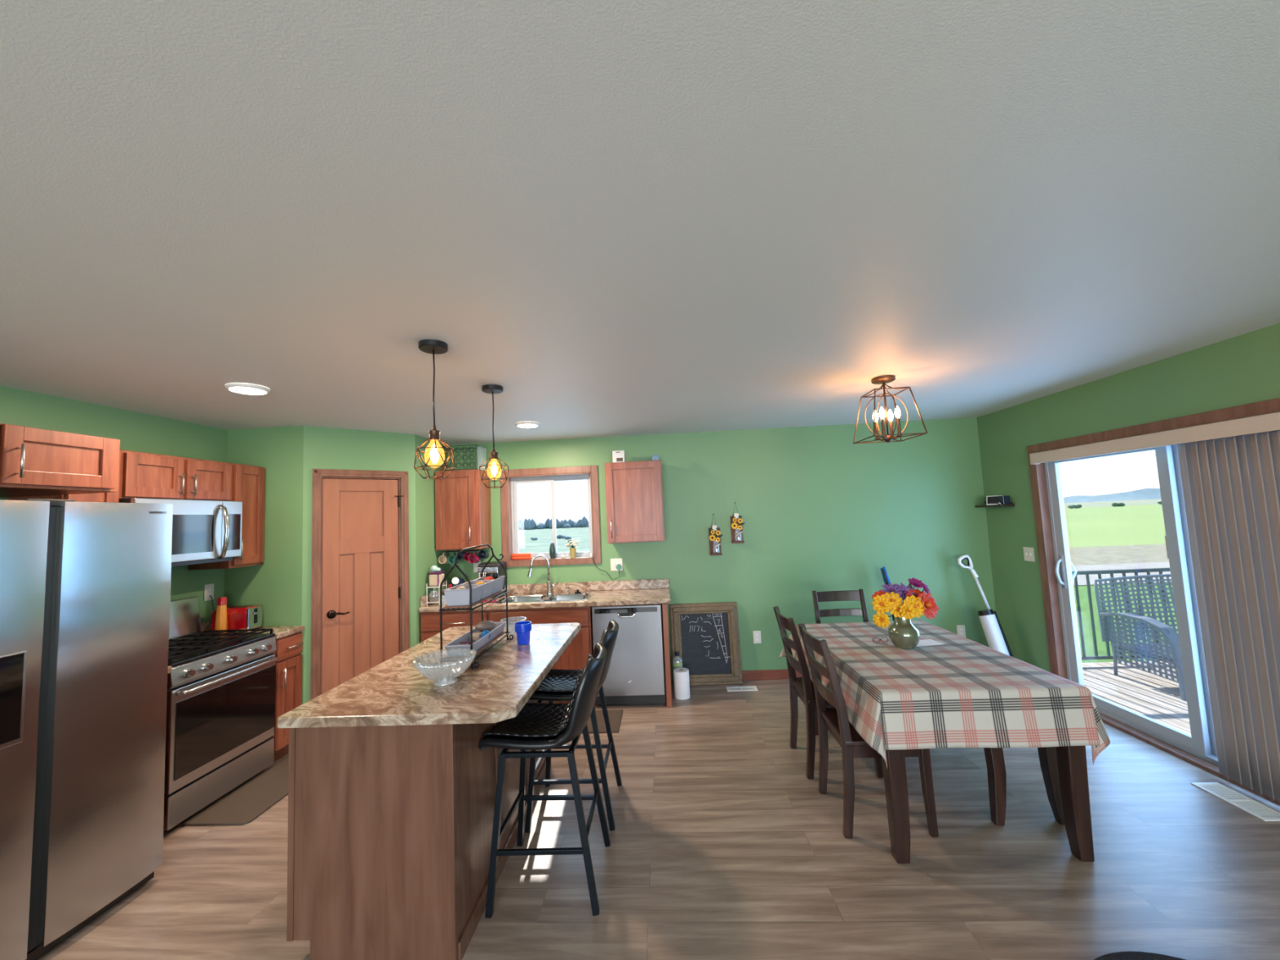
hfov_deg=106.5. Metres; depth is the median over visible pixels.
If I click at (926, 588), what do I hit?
flower
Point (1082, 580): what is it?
road
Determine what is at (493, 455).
socket
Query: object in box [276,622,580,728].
island countertop
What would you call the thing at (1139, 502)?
field
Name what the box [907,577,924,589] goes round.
flower
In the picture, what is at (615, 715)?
mat
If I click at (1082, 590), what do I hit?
lawn
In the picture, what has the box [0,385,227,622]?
wall
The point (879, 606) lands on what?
flower
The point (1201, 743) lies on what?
door
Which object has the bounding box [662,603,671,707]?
end panel
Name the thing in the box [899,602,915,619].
flower
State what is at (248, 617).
toaster
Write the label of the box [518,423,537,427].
diffuser
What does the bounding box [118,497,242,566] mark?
microwave
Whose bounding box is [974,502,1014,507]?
wall shelf
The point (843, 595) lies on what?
dining chair
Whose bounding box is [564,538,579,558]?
flower pot
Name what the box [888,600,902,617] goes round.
flower
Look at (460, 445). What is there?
wire basket
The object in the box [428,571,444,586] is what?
box
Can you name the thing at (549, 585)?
faucet
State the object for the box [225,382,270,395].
recessed light
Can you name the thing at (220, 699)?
gas range
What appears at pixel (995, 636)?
stick vacuum
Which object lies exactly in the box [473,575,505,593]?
serving tray
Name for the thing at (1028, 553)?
light switch
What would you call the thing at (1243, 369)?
wall
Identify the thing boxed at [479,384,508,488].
pendant light
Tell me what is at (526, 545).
ground
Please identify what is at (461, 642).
table knife
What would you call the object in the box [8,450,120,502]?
upper cabinet
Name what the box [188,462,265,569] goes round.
upper cabinet
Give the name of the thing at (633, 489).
upper cabinet
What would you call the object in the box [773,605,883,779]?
dining chair
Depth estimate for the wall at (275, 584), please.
3.67 m
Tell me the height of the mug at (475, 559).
0.115 m
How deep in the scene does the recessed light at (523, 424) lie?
3.98 m
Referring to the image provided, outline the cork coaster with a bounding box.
[496,635,511,640]
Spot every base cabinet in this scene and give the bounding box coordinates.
[270,631,303,760]
[420,609,489,642]
[488,606,595,705]
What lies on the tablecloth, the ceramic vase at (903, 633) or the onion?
the ceramic vase at (903, 633)
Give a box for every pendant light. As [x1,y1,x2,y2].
[413,339,455,479]
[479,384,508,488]
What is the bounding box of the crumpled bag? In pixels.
[430,565,440,572]
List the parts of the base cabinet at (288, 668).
handle, door, drawer, handle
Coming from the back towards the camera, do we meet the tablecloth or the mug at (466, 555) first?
the mug at (466, 555)
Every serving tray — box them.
[443,584,483,605]
[444,621,506,656]
[458,579,494,599]
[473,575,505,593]
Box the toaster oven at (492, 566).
[477,560,506,598]
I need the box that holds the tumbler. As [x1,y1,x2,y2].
[515,621,531,644]
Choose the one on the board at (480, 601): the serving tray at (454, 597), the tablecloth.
the serving tray at (454, 597)
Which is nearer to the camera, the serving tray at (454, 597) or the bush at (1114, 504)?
the serving tray at (454, 597)
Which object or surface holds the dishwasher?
on the floor
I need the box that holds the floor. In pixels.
[37,679,1279,959]
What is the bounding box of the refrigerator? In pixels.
[0,498,173,959]
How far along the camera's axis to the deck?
4.34 m
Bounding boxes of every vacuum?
[880,566,894,621]
[957,555,1013,657]
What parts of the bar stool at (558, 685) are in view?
leg, leg, seat frame, leg, leg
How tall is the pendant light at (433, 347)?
0.611 m
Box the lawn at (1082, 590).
[1073,582,1177,662]
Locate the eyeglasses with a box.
[872,636,888,644]
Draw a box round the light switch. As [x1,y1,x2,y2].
[1022,546,1035,561]
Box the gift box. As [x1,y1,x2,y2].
[612,450,625,462]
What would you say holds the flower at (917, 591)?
in the ceramic vase at (903, 633)
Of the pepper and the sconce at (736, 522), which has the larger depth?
the sconce at (736, 522)
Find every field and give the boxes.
[1063,498,1161,508]
[1064,504,1165,547]
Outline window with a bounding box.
[511,474,592,559]
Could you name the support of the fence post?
on the verge
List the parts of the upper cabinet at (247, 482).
handle, door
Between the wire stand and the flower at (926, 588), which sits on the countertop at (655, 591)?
the wire stand
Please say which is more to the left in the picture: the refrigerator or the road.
the refrigerator
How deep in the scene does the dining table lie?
2.16 m
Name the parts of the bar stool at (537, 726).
leg, leg, seat frame, leg, leg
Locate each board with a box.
[443,589,505,608]
[444,631,506,658]
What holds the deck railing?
on the deck
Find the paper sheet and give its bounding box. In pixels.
[915,639,943,646]
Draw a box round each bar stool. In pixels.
[478,643,610,918]
[524,619,622,832]
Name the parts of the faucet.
spout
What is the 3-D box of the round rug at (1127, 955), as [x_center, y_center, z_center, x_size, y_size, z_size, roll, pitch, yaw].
[1.718,1.636,1.314,0.760,0.026,0.760,-3,-4,3]
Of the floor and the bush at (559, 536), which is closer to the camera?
the floor
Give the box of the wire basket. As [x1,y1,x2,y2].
[440,444,484,471]
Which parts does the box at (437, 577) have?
lid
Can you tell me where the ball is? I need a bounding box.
[480,630,490,639]
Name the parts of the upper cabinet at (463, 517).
mug rail, rail, handle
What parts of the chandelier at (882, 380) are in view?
candle bulb, candle bulb, stem, candle bulb, candle bulb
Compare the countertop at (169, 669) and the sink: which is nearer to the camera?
the countertop at (169, 669)
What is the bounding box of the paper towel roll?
[673,667,689,699]
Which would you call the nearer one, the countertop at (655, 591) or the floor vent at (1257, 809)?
the floor vent at (1257, 809)
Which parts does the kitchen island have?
corner trim, panel, corner trim, panel, molding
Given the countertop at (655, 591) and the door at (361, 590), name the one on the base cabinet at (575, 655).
the countertop at (655, 591)
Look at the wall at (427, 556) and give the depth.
4.40 m
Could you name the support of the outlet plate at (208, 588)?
attached to the wall at (138, 432)
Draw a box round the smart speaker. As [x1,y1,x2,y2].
[998,495,1010,504]
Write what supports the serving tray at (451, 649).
on the board at (500, 634)
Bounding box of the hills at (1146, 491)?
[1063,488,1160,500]
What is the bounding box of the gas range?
[163,596,279,832]
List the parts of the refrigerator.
freezer door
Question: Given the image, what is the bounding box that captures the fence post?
[1164,535,1168,558]
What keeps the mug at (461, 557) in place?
hanging from the upper cabinet at (463, 517)
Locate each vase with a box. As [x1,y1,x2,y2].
[549,542,555,559]
[888,616,920,648]
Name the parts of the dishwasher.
handle, leg, kick plate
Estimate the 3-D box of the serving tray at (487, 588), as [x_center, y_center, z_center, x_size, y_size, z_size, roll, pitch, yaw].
[-0.888,0.599,2.607,0.136,0.080,0.171,-3,-4,3]
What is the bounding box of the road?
[1071,561,1171,585]
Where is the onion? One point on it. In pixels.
(459, 587)
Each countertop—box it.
[167,666,172,674]
[200,620,304,639]
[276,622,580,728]
[418,578,670,612]
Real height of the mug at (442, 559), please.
0.116 m
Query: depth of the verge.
20.46 m
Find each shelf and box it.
[439,590,509,611]
[439,631,511,662]
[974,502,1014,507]
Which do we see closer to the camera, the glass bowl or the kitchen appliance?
the glass bowl
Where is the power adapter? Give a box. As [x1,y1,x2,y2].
[591,557,622,579]
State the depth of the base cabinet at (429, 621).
4.18 m
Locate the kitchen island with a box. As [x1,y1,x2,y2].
[286,699,548,959]
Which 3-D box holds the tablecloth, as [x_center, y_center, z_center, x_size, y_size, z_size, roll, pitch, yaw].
[1.578,1.178,2.895,1.122,0.343,1.565,-3,-4,3]
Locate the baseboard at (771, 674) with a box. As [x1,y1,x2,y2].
[742,669,801,680]
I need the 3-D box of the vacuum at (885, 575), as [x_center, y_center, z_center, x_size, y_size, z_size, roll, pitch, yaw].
[2.381,1.324,4.381,0.260,1.046,0.200,-3,-4,3]
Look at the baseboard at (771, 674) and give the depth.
4.60 m
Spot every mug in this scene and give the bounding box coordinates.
[438,552,448,564]
[448,552,459,564]
[456,549,466,559]
[463,550,473,560]
[467,551,479,563]
[478,548,488,559]
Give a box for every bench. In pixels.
[983,746,1064,826]
[1093,573,1186,700]
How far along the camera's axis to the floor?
2.15 m
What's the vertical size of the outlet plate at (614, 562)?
0.120 m
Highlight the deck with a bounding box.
[1081,661,1191,734]
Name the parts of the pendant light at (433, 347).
cord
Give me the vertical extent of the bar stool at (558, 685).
1.003 m
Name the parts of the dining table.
leg, leg, leg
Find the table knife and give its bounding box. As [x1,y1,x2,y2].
[459,641,475,644]
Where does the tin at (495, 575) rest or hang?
in the serving tray at (498, 584)
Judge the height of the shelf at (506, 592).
0.009 m
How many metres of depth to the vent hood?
3.06 m
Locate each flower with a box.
[871,590,885,600]
[871,594,891,614]
[872,612,892,628]
[880,582,902,596]
[882,591,902,609]
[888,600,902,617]
[896,582,914,604]
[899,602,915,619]
[903,595,925,617]
[905,587,924,600]
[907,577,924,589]
[917,591,939,617]
[921,582,929,593]
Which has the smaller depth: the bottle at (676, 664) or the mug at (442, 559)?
the bottle at (676, 664)
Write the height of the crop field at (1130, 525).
0.001 m
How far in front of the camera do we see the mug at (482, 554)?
4.70 m
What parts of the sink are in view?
bowl, bowl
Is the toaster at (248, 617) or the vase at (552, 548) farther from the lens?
the vase at (552, 548)
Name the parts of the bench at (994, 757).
leg, leg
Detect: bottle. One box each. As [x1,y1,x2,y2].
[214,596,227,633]
[672,652,683,684]
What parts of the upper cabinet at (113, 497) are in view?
door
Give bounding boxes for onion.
[455,586,466,589]
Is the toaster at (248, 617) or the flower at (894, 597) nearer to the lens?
the flower at (894, 597)
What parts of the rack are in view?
frame, carry handle, frame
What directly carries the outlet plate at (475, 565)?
attached to the wall at (820, 510)
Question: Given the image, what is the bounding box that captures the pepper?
[483,576,494,580]
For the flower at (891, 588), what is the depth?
2.89 m
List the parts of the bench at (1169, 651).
leg, frame, panel, arm panel, armrest, seat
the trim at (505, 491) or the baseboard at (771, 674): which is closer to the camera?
the baseboard at (771, 674)
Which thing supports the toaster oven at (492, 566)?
on the countertop at (655, 591)
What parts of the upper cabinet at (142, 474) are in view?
door, handle, handle, door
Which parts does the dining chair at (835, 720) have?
rail, post, post, seat, seat rail, leg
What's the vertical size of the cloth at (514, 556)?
0.064 m
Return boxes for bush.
[555,534,566,538]
[1067,504,1081,508]
[1111,502,1124,506]
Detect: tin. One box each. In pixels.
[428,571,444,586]
[485,572,497,579]
[652,454,658,460]
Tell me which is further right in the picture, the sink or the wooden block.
the sink
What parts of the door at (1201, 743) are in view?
handle, fixed panel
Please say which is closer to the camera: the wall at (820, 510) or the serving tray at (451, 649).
the serving tray at (451, 649)
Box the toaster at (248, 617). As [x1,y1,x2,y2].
[209,595,262,633]
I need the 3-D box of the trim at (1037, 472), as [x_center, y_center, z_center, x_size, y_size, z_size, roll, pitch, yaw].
[3.295,0.669,2.984,0.075,2.068,1.966,-3,-4,3]
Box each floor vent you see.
[725,685,757,691]
[1191,782,1279,821]
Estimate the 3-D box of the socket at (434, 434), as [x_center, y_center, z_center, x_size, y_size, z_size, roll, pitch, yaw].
[-0.921,-0.211,2.140,0.048,0.065,0.048,-3,-4,3]
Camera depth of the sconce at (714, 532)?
4.70 m
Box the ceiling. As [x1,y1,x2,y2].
[0,0,1279,444]
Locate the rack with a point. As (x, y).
(506, 591)
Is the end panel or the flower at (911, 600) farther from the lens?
the end panel
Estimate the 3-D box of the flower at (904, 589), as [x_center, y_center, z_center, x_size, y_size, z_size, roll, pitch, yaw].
[1.597,0.787,2.864,0.132,0.329,0.087,-3,-4,3]
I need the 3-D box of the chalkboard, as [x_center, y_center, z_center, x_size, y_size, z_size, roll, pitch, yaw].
[0.629,1.572,4.588,0.652,0.750,0.122,-3,-4,3]
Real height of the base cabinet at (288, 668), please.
0.872 m
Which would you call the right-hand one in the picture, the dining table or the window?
the dining table
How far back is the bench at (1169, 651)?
4.72 m
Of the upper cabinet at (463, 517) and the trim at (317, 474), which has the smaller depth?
the trim at (317, 474)
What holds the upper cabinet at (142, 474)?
attached to the wall at (138, 432)
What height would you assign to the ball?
0.054 m
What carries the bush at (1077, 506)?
on the crop field at (1130, 525)
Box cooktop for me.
[168,633,275,667]
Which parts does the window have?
sash, sash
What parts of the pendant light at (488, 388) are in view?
cord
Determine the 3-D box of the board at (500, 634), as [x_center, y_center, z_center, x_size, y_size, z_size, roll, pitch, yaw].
[-0.875,0.886,2.587,0.138,0.008,0.522,-3,-4,3]
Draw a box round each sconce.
[708,514,723,555]
[730,502,744,543]
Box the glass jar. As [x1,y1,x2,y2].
[430,590,439,601]
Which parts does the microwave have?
door, handle, control panel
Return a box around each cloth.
[483,599,497,603]
[511,553,531,559]
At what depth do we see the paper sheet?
2.92 m
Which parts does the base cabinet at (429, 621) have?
drawer, handle, drawer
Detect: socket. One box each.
[428,425,439,440]
[489,448,497,459]
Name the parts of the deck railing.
rail, rail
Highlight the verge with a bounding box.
[1069,543,1168,565]
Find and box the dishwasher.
[591,604,665,706]
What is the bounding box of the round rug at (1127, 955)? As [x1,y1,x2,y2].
[1093,951,1185,959]
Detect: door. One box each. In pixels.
[320,478,404,694]
[1044,444,1218,766]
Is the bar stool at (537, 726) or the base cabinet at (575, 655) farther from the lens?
the base cabinet at (575, 655)
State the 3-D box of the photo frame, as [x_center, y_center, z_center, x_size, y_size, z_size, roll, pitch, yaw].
[3.256,0.189,4.381,0.040,0.091,0.130,0,-5,-29]
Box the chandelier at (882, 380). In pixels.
[853,374,927,444]
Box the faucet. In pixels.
[527,554,558,594]
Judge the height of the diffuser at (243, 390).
0.013 m
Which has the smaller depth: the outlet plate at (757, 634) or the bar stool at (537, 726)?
the bar stool at (537, 726)
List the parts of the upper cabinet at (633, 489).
handle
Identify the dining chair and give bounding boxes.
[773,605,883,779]
[798,622,938,838]
[812,588,869,623]
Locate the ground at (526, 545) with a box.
[518,504,1171,586]
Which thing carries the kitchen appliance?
on the countertop at (655, 591)
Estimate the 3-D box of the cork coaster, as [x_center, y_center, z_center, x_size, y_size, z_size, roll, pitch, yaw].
[-0.822,0.959,2.892,0.090,0.008,0.090,-3,-4,3]
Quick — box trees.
[518,515,588,529]
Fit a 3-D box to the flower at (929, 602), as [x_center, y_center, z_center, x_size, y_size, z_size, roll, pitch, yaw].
[1.668,0.802,2.808,0.197,0.285,0.104,-4,-4,13]
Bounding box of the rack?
[434,543,513,669]
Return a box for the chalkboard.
[669,601,742,685]
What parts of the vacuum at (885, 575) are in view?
handle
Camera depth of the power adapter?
4.72 m
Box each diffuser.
[229,386,266,394]
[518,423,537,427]
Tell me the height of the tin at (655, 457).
0.060 m
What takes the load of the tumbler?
on the island countertop at (392, 692)
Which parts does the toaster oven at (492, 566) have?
panel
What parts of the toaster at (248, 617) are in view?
panel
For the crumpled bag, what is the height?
0.060 m
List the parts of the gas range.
knob, knob, storage drawer, oven door, control panel, door glass, handle, knob, knob, knob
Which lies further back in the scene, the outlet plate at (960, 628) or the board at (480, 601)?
the outlet plate at (960, 628)
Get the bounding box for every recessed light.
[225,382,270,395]
[515,421,539,427]
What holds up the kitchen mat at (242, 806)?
on the floor
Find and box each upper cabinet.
[0,422,119,497]
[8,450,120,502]
[119,449,231,501]
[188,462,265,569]
[435,469,491,555]
[604,460,665,543]
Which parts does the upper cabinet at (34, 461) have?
handle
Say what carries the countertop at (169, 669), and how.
on the base cabinet
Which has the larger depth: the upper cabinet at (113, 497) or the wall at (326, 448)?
the wall at (326, 448)
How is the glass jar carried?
on the wire stand
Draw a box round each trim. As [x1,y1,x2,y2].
[310,468,409,700]
[500,465,601,567]
[1026,397,1279,804]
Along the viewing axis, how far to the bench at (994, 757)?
2.40 m
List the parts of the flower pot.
pot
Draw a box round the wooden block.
[469,631,481,640]
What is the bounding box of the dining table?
[814,714,1094,863]
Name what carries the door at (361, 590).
in the wall at (326, 448)
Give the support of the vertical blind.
attached to the wall at (1243, 369)
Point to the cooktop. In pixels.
(188, 660)
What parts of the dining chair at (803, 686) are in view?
rail, post, post, seat, seat rail, leg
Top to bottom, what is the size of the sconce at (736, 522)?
0.401 m
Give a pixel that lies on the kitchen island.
(390, 828)
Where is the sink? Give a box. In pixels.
[493,591,595,604]
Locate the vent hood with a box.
[171,556,232,566]
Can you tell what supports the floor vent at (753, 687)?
in the floor
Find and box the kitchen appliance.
[448,577,465,586]
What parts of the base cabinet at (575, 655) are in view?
rail, door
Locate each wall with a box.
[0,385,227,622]
[223,425,303,654]
[301,425,416,704]
[414,434,449,644]
[448,417,995,682]
[976,323,1279,678]
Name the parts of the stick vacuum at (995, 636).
handle, tank lid, water tank, motor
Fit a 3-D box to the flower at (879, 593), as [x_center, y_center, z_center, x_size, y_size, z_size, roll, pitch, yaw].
[1.493,0.818,2.896,0.153,0.282,0.084,-6,-6,40]
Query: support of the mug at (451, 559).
hanging from the upper cabinet at (463, 517)
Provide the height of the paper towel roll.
0.235 m
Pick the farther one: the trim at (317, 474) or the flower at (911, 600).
the trim at (317, 474)
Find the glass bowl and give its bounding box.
[411,648,476,685]
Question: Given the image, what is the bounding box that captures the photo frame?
[986,495,1000,505]
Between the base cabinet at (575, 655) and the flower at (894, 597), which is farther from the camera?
the base cabinet at (575, 655)
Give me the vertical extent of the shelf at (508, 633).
0.009 m
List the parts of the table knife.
handle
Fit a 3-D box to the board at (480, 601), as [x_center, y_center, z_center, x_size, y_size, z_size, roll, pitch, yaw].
[-0.886,0.644,2.606,0.138,0.008,0.522,-3,-4,3]
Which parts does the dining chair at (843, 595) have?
post, rail, post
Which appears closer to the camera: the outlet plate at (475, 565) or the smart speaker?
the smart speaker
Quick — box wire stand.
[426,581,446,605]
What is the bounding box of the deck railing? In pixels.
[1071,567,1170,660]
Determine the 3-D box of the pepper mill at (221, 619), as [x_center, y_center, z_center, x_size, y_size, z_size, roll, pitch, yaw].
[-2.992,0.970,3.416,0.072,0.262,0.072,-3,-4,3]
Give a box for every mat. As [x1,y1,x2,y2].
[181,755,288,826]
[581,709,622,733]
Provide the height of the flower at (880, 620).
0.174 m
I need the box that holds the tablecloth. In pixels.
[777,620,1110,768]
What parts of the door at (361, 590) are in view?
handle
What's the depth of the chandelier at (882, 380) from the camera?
3.05 m
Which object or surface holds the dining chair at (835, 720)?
on the floor
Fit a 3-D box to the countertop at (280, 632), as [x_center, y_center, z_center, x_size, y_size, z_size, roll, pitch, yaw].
[-2.859,1.083,3.499,0.643,0.116,0.249,-3,-4,3]
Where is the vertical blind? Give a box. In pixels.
[1029,411,1279,801]
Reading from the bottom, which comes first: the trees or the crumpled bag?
the crumpled bag
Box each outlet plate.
[204,583,213,600]
[473,560,480,572]
[610,558,622,570]
[752,631,761,643]
[956,625,965,637]
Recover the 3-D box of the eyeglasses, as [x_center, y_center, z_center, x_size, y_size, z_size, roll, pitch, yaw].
[1.496,0.995,2.951,0.098,0.035,0.057,-3,-4,3]
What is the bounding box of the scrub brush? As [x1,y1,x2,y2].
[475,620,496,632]
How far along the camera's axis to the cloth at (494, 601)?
4.33 m

